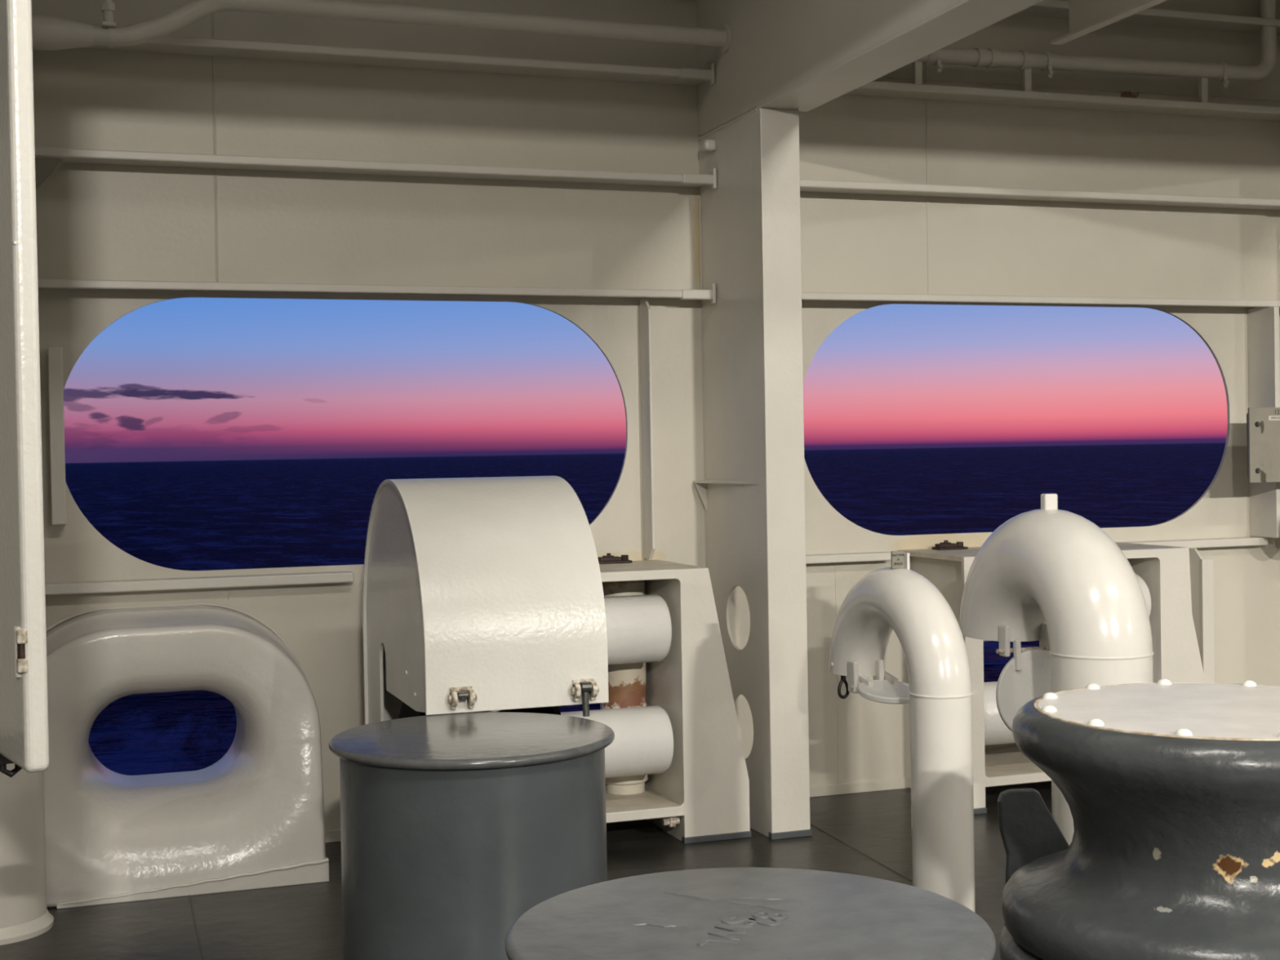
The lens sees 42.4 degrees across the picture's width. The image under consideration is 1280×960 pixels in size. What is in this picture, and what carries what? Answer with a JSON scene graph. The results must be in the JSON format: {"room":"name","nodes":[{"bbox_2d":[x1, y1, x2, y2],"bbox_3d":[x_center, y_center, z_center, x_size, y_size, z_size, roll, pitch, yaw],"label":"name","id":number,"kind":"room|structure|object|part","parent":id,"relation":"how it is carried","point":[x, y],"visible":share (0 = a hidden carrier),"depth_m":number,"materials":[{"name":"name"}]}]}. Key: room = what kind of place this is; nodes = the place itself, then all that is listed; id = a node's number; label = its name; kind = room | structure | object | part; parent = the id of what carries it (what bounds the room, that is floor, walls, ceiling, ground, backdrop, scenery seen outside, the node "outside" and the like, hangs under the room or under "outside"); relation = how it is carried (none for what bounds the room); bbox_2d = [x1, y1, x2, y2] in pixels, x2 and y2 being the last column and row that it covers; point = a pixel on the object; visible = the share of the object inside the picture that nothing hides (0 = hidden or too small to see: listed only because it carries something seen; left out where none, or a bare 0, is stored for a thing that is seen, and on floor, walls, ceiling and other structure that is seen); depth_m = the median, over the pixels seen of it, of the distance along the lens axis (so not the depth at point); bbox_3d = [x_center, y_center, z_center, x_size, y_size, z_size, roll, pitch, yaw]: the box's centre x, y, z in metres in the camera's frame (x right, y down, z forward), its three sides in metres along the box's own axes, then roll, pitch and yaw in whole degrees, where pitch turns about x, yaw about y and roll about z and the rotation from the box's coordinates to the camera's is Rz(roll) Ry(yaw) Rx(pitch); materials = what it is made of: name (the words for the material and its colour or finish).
{"room":"ship interior","nodes":[
{"label":"ship interior","id":0,"kind":"room"},
{"bbox_2d":[0,780,1052,959],"bbox_3d":[3.332,1.573,1.181,19.000,0.100,14.000,-1,1,-19],"label":"floor","id":1,"kind":"structure","parent":0,"point":[300,922],"depth_m":6.07,"materials":[{"name":"paint"}]},
{"bbox_2d":[0,763,53,945],"bbox_3d":[-2.268,-0.553,5.622,0.414,4.200,0.414,-1,1,-19],"label":"pillar","id":2,"kind":"structure","parent":1,"relation":"on","point":[24,914],"depth_m":5.55,"materials":[{"name":"beige metal"}]},
{"bbox_2d":[43,603,328,909],"bbox_3d":[-1.838,1.016,6.330,1.220,1.023,0.654,-1,1,-19],"label":"fairlead","id":3,"kind":"object","parent":1,"relation":"on","point":[253,818],"visible":0.94,"depth_m":6.17,"materials":[{"name":"paint"}]},
{"bbox_3d":[-1.667,1.486,6.163,0.972,0.083,0.200,-1,1,-19],"label":"foot plate","id":4,"kind":"part","parent":3,"relation":"part of","materials":[{"name":"paint"}]},
{"bbox_2d":[187,894,204,959],"bbox_3d":[-1.306,1.541,4.994,0.048,0.007,2.260,-1,1,-19],"label":"trim","id":5,"kind":"structure","parent":1,"relation":"on","point":[188,895],"depth_m":5.62,"materials":[{"name":"paint"}]},
{"bbox_2d":[328,711,614,959],"bbox_3d":[-0.484,1.137,4.843,0.920,0.784,0.920,-1,1,-19],"label":"bollard","id":6,"kind":"object","parent":1,"relation":"on","point":[454,827],"visible":0.98,"depth_m":4.51,"materials":[{"name":"grey metal"}]},
{"bbox_3d":[-0.490,0.759,4.837,0.832,0.028,0.832,-1,1,-19],"label":"lid","id":7,"kind":"part","parent":6,"relation":"part of","materials":[{"name":"paint"}]},
{"bbox_2d":[362,475,608,724],"bbox_3d":[-0.569,0.753,5.813,0.605,1.523,1.198,-1,1,-19],"label":"cover","id":8,"kind":"object","parent":1,"relation":"on","point":[480,594],"visible":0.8,"depth_m":5.38,"materials":[{"name":"white metal"}]},
{"bbox_3d":[-0.846,0.765,5.742,0.012,1.511,1.126,-1,1,-19],"label":"plate","id":9,"kind":"part","parent":8,"relation":"part of","materials":[{"name":"white paint"}]},
{"bbox_2d":[560,560,751,844],"bbox_3d":[-0.293,0.930,6.891,1.358,1.123,0.636,-1,1,-19],"label":"fairlead","id":10,"kind":"object","parent":1,"relation":"on","point":[675,760],"visible":0.52,"depth_m":6.76,"materials":[{"name":"beige metal"}]},
{"bbox_2d":[597,553,632,564],"bbox_3d":[-0.117,0.339,7.167,0.150,0.042,0.080,-1,1,-19],"label":"fitting","id":11,"kind":"object","parent":10,"relation":"on","point":[608,558],"visible":0.97,"depth_m":7.14,"materials":[{"name":"metal"}]},
{"bbox_3d":[-0.116,0.355,7.167,0.150,0.010,0.080,-1,1,-19],"label":"plate","id":12,"kind":"part","parent":11,"relation":"part of","materials":[{"name":"metal"}]},
{"bbox_3d":[-0.361,1.358,6.886,0.940,0.030,0.608,-1,1,-19],"label":"plate","id":13,"kind":"part","parent":10,"relation":"part of","materials":[{"name":"paint"}]},
{"bbox_3d":[-0.368,0.382,6.868,1.157,0.023,0.597,-1,1,-19],"label":"plate","id":14,"kind":"part","parent":10,"relation":"part of","materials":[{"name":"paint"}]},
{"bbox_3d":[0.077,0.933,7.029,0.014,1.099,0.597,-1,1,-19],"label":"plate","id":15,"kind":"part","parent":10,"relation":"part of","materials":[{"name":"beige metal"}]},
{"bbox_2d":[505,867,995,959],"bbox_3d":[0.192,1.157,2.833,0.920,0.788,0.920,-1,1,-19],"label":"bollard","id":16,"kind":"object","parent":1,"relation":"on","point":[717,913],"visible":1,"depth_m":2.85,"materials":[{"name":"grey metal"}]},
{"bbox_2d":[693,107,811,839],"bbox_3d":[0.461,-0.025,7.098,0.231,3.000,0.704,-1,1,-19],"label":"steel column","id":17,"kind":"structure","parent":1,"relation":"on","point":[752,491],"depth_m":6.82,"materials":[{"name":"white metal"}]},
{"bbox_2d":[693,480,759,484],"bbox_3d":[0.366,0.010,7.105,0.055,0.012,0.609,-1,1,-19],"label":"shelf","id":18,"kind":"object","parent":17,"relation":"attached to","point":[697,482],"depth_m":7.09,"materials":[{"name":"beige metal"}]},
{"bbox_2d":[809,822,911,881],"bbox_3d":[0.866,1.477,6.568,0.108,0.007,1.800,-1,1,-19],"label":"trim","id":19,"kind":"structure","parent":1,"relation":"on","point":[826,833],"depth_m":6.51,"materials":[{"name":"paint"}]},
{"bbox_2d":[829,551,974,911],"bbox_3d":[0.875,0.865,5.535,0.257,1.258,0.803,-1,1,-19],"label":"floor vent","id":20,"kind":"object","parent":1,"relation":"in","point":[939,693],"visible":0.97,"depth_m":5.23,"materials":[{"name":"white metal"}]},
{"bbox_2d":[837,675,848,698],"bbox_3d":[0.713,0.724,5.776,0.046,0.086,0.018,-1,1,-19],"label":"hook","id":21,"kind":"object","parent":20,"relation":"hanging from","point":[842,677],"visible":0.97,"depth_m":5.77,"materials":[{"name":"black metal"}]},
{"bbox_3d":[0.770,0.688,5.666,0.021,0.041,0.110,-1,1,-19],"label":"hinge arm","id":22,"kind":"part","parent":20,"relation":"part of","materials":[{"name":"white paint"}]},
{"bbox_3d":[0.862,0.686,5.699,0.021,0.041,0.110,-1,1,-19],"label":"hinge arm","id":23,"kind":"part","parent":20,"relation":"part of","materials":[{"name":"white paint"}]},
{"bbox_2d":[897,542,1205,814],"bbox_3d":[1.930,0.879,7.667,1.318,1.123,0.636,-1,1,-19],"label":"fairlead","id":24,"kind":"object","parent":1,"relation":"on","point":[1162,573],"visible":0.25,"depth_m":7.50,"materials":[{"name":"beige metal"}]},
{"bbox_3d":[1.386,0.903,7.487,0.014,1.099,0.597,-1,1,-19],"label":"plate","id":25,"kind":"part","parent":24,"relation":"part of","materials":[{"name":"beige metal"}]},
{"bbox_2d":[931,540,968,550],"bbox_3d":[1.450,0.302,7.714,0.150,0.042,0.080,-1,1,-19],"label":"fitting","id":26,"kind":"object","parent":24,"relation":"on","point":[944,545],"visible":1,"depth_m":7.69,"materials":[{"name":"metal"}]},
{"bbox_3d":[1.451,0.319,7.714,0.150,0.010,0.080,-1,1,-19],"label":"plate","id":27,"kind":"part","parent":26,"relation":"part of","materials":[{"name":"metal"}]},
{"bbox_3d":[1.835,1.307,7.653,0.942,0.030,0.608,-1,1,-19],"label":"plate","id":28,"kind":"part","parent":24,"relation":"part of","materials":[{"name":"paint"}]},
{"bbox_3d":[1.858,0.330,7.646,1.163,0.023,0.597,-1,1,-19],"label":"plate","id":29,"kind":"part","parent":24,"relation":"part of","materials":[{"name":"paint"}]},
{"bbox_3d":[2.273,0.882,7.796,0.014,1.099,0.597,-1,1,-19],"label":"plate","id":30,"kind":"part","parent":24,"relation":"part of","materials":[{"name":"beige metal"}]},
{"bbox_2d":[959,493,1154,844],"bbox_3d":[1.440,0.764,5.756,0.390,1.432,0.970,-1,1,-19],"label":"floor vent","id":31,"kind":"object","parent":1,"relation":"in","point":[1049,575],"visible":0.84,"depth_m":5.50,"materials":[{"name":"white metal"}]},
{"bbox_3d":[1.333,0.619,5.822,0.020,0.110,0.030,-1,1,-19],"label":"hinge arm","id":32,"kind":"part","parent":31,"relation":"part of","materials":[{"name":"white paint"}]},
{"bbox_2d":[997,678,1279,959],"bbox_3d":[1.280,1.007,3.819,0.990,1.016,1.195,-1,1,-19],"label":"mooring capstan","id":33,"kind":"object","parent":1,"relation":"on","point":[1171,790],"visible":1,"depth_m":3.46,"materials":[{"name":"paint"}]},
{"bbox_2d":[1200,558,1214,682],"bbox_3d":[2.795,0.893,8.108,0.067,1.010,0.015,-1,1,-19],"label":"trim","id":34,"kind":"structure","parent":1,"relation":"on","point":[1206,565],"depth_m":8.10,"materials":[{"name":"beige metal"}]},
{"bbox_2d":[31,0,1279,830],"bbox_3d":[1.016,-0.694,7.664,19.000,4.300,0.012,-1,1,-19],"label":"wall","id":35,"kind":"structure","parent":0,"point":[95,221],"depth_m":7.29,"materials":[{"name":"white metal"}]},
{"bbox_2d":[35,157,62,190],"bbox_3d":[-2.424,-0.989,6.145,0.520,0.460,0.020,-1,1,-19],"label":"gusset plate","id":36,"kind":"object","parent":35,"relation":"attached to","point":[44,167],"visible":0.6,"depth_m":6.20,"materials":[{"name":"grey metal"}]},
{"bbox_2d":[47,346,66,524],"bbox_3d":[-2.282,-0.172,6.452,0.054,0.690,0.110,-1,1,-19],"label":"trim","id":37,"kind":"structure","parent":35,"relation":"attached to","point":[55,384],"depth_m":6.40,"materials":[{"name":"beige metal"}]},
{"bbox_2d":[44,570,353,595],"bbox_3d":[-1.923,0.418,6.594,1.540,0.042,0.090,-1,1,-19],"label":"trim","id":38,"kind":"structure","parent":35,"relation":"attached to","point":[287,579],"depth_m":6.60,"materials":[{"name":"beige metal"}]},
{"bbox_2d":[210,13,218,281],"bbox_3d":[-1.733,-1.736,6.686,0.015,1.890,0.011,-1,1,-19],"label":"trim","id":39,"kind":"structure","parent":35,"relation":"attached to","point":[211,15],"depth_m":6.69,"materials":[{"name":"beige paint"}]},
{"bbox_2d":[77,297,626,570],"bbox_3d":[-1.181,-0.201,6.911,2.415,1.150,0.005,-1,1,-19],"label":"window","id":40,"kind":"structure","parent":35,"relation":"in","point":[184,297],"depth_m":7.22,"materials":[{"name":"clear glass"}]},
{"bbox_2d":[35,146,716,189],"bbox_3d":[-1.177,-1.282,6.766,3.135,0.090,0.224,-1,1,-19],"label":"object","id":41,"kind":"structure","parent":35,"relation":"attached to","point":[68,155],"depth_m":6.74,"materials":[{"name":"beige metal"}]},
{"bbox_2d":[37,279,715,304],"bbox_3d":[-1.173,-0.784,6.789,3.135,0.090,0.194,-1,1,-19],"label":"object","id":42,"kind":"structure","parent":35,"relation":"attached to","point":[685,294],"depth_m":6.73,"materials":[{"name":"beige metal"}]},
{"bbox_2d":[81,35,715,85],"bbox_3d":[-1.185,-1.736,6.759,3.135,0.090,0.224,-1,1,-19],"label":"trim","id":43,"kind":"structure","parent":35,"relation":"attached to","point":[167,44],"depth_m":6.82,"materials":[{"name":"beige metal"}]},
{"bbox_2d":[324,777,911,843],"bbox_3d":[4.336,1.354,8.833,12.050,0.050,0.012,-1,1,-19],"label":"baseboard","id":44,"kind":"structure","parent":35,"relation":"attached to","point":[331,836],"depth_m":7.66,"materials":[{"name":"beige paint"}]},
{"bbox_2d":[639,298,655,559],"bbox_3d":[0.032,-0.223,7.255,0.014,1.145,0.120,-1,1,-19],"label":"trim","id":45,"kind":"structure","parent":35,"relation":"attached to","point":[645,311],"depth_m":7.24,"materials":[{"name":"beige metal"}]},
{"bbox_2d":[835,562,839,783],"bbox_3d":[0.915,0.903,7.639,0.010,1.050,0.006,-1,1,-19],"label":"trim","id":46,"kind":"structure","parent":35,"relation":"attached to","point":[835,562],"depth_m":7.64,"materials":[{"name":"beige paint"}]},
{"bbox_2d":[805,551,891,564],"bbox_3d":[0.743,0.363,7.525,0.893,0.036,0.090,-1,1,-19],"label":"trim","id":47,"kind":"structure","parent":35,"relation":"attached to","point":[871,556],"depth_m":7.56,"materials":[{"name":"beige metal"}]},
{"bbox_2d":[924,64,929,293],"bbox_3d":[1.347,-1.807,7.762,0.015,1.890,0.011,-1,1,-19],"label":"trim","id":48,"kind":"structure","parent":35,"relation":"attached to","point":[926,65],"depth_m":7.76,"materials":[{"name":"beige paint"}]},
{"bbox_2d":[800,178,1279,209],"bbox_3d":[1.825,-1.351,7.815,3.203,0.090,0.224,-1,1,-19],"label":"trim","id":49,"kind":"structure","parent":35,"relation":"attached to","point":[806,185],"depth_m":7.77,"materials":[{"name":"beige metal"}]},
{"bbox_2d":[801,292,1279,307],"bbox_3d":[1.829,-0.854,7.837,3.203,0.090,0.194,-1,1,-19],"label":"trim","id":50,"kind":"structure","parent":35,"relation":"attached to","point":[838,296],"depth_m":7.76,"materials":[{"name":"beige metal"}]},
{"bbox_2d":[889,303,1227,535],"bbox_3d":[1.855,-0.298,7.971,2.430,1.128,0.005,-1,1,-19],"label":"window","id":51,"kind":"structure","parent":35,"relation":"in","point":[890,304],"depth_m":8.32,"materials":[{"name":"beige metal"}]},
{"bbox_2d":[844,80,1279,120],"bbox_3d":[1.817,-1.806,7.807,3.203,0.090,0.224,-1,1,-19],"label":"trim","id":52,"kind":"structure","parent":35,"relation":"attached to","point":[884,89],"depth_m":7.84,"materials":[{"name":"beige metal"}]},
{"bbox_2d":[879,75,1279,101],"bbox_3d":[2.049,-1.906,8.006,2.630,0.025,0.010,-1,1,-19],"label":"trim","id":53,"kind":"structure","parent":35,"relation":"attached to","point":[882,77],"depth_m":8.03,"materials":[{"name":"beige paint"}]},
{"bbox_2d":[1015,0,1279,35],"bbox_3d":[1.810,-2.241,7.800,3.203,0.090,0.224,-1,1,-19],"label":"trim","id":54,"kind":"structure","parent":35,"relation":"attached to","point":[1051,8],"depth_m":8.06,"materials":[{"name":"beige metal"}]},
{"bbox_2d":[1120,536,1267,548],"bbox_3d":[2.719,0.319,8.216,0.935,0.040,0.090,-1,1,-19],"label":"trim","id":55,"kind":"structure","parent":35,"relation":"attached to","point":[1254,540],"depth_m":8.22,"materials":[{"name":"beige metal"}]},
{"bbox_2d":[1188,547,1203,660],"bbox_3d":[2.743,0.867,8.187,0.014,1.060,0.170,-1,1,-19],"label":"trim","id":56,"kind":"structure","parent":35,"relation":"attached to","point":[1195,557],"depth_m":8.13,"materials":[{"name":"beige metal"}]},
{"bbox_2d":[1246,407,1279,482],"bbox_3d":[3.086,-0.174,8.163,0.485,0.360,0.422,-1,1,-19],"label":"junction box","id":57,"kind":"object","parent":35,"relation":"attached to","point":[1263,424],"visible":1,"depth_m":7.92,"materials":[{"name":"beige paint"}]},
{"bbox_2d":[1247,306,1279,537],"bbox_3d":[3.144,-0.289,8.300,0.030,1.155,0.200,-1,1,-19],"label":"trim","id":58,"kind":"structure","parent":35,"relation":"attached to","point":[1263,323],"depth_m":8.28,"materials":[{"name":"beige metal"}]},
{"bbox_3d":[3.257,-2.726,1.110,19.000,0.100,14.000,-1,1,-19],"label":"ceiling","id":59,"kind":"structure","parent":0,"visible":0},
{"bbox_2d":[31,0,732,53],"bbox_3d":[-1.152,-2.159,6.514,3.214,1.059,0.128,-1,1,-19],"label":"pipe","id":60,"kind":"object","parent":59,"relation":"attached to","point":[49,33],"visible":1,"depth_m":6.50,"materials":[{"name":"beige metal"}]},
{"bbox_2d":[696,0,1043,140],"bbox_3d":[2.631,-2.058,0.898,0.231,1.206,13.800,-1,1,-19],"label":"beam","id":61,"kind":"structure","parent":59,"relation":"attached to","point":[802,55],"depth_m":6.32,"materials":[{"name":"beige metal"}]},
{"bbox_2d":[911,0,1276,102],"bbox_3d":[1.962,-2.289,7.800,2.548,0.950,0.096,-1,1,-19],"label":"pipe","id":62,"kind":"object","parent":59,"relation":"attached to","point":[1025,61],"visible":0.85,"depth_m":7.88,"materials":[{"name":"beige metal"}]},
{"bbox_2d":[1050,0,1167,44],"bbox_3d":[3.971,-2.261,0.999,0.054,0.850,13.110,-1,1,-19],"label":"beam","id":63,"kind":"structure","parent":59,"relation":"attached to","point":[1086,16],"depth_m":6.90,"materials":[{"name":"beige metal"}]},
{"bbox_3d":[2.207,-2.308,4.145,19.000,0.800,0.014,-1,1,-19],"label":"girder","id":64,"kind":"object","parent":59,"relation":"attached to","visible":0},
{"bbox_2d":[0,0,48,777],"bbox_3d":[-1.420,-0.607,3.450,0.304,2.440,1.076,-1,1,-19],"label":"door","id":65,"kind":"structure","parent":64,"relation":"hanging from","point":[24,703],"depth_m":3.01,"materials":[{"name":"white paint"}]},
{"label":"outside","id":66,"kind":"structure","parent":0,"visible":0},
{"bbox_2d":[65,443,1225,775],"bbox_3d":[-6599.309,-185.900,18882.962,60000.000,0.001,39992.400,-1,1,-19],"label":"sea","id":67,"kind":"structure","parent":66,"point":[208,515],"depth_m":377.95,"materials":[{"name":"blue liquid"}]}
]}

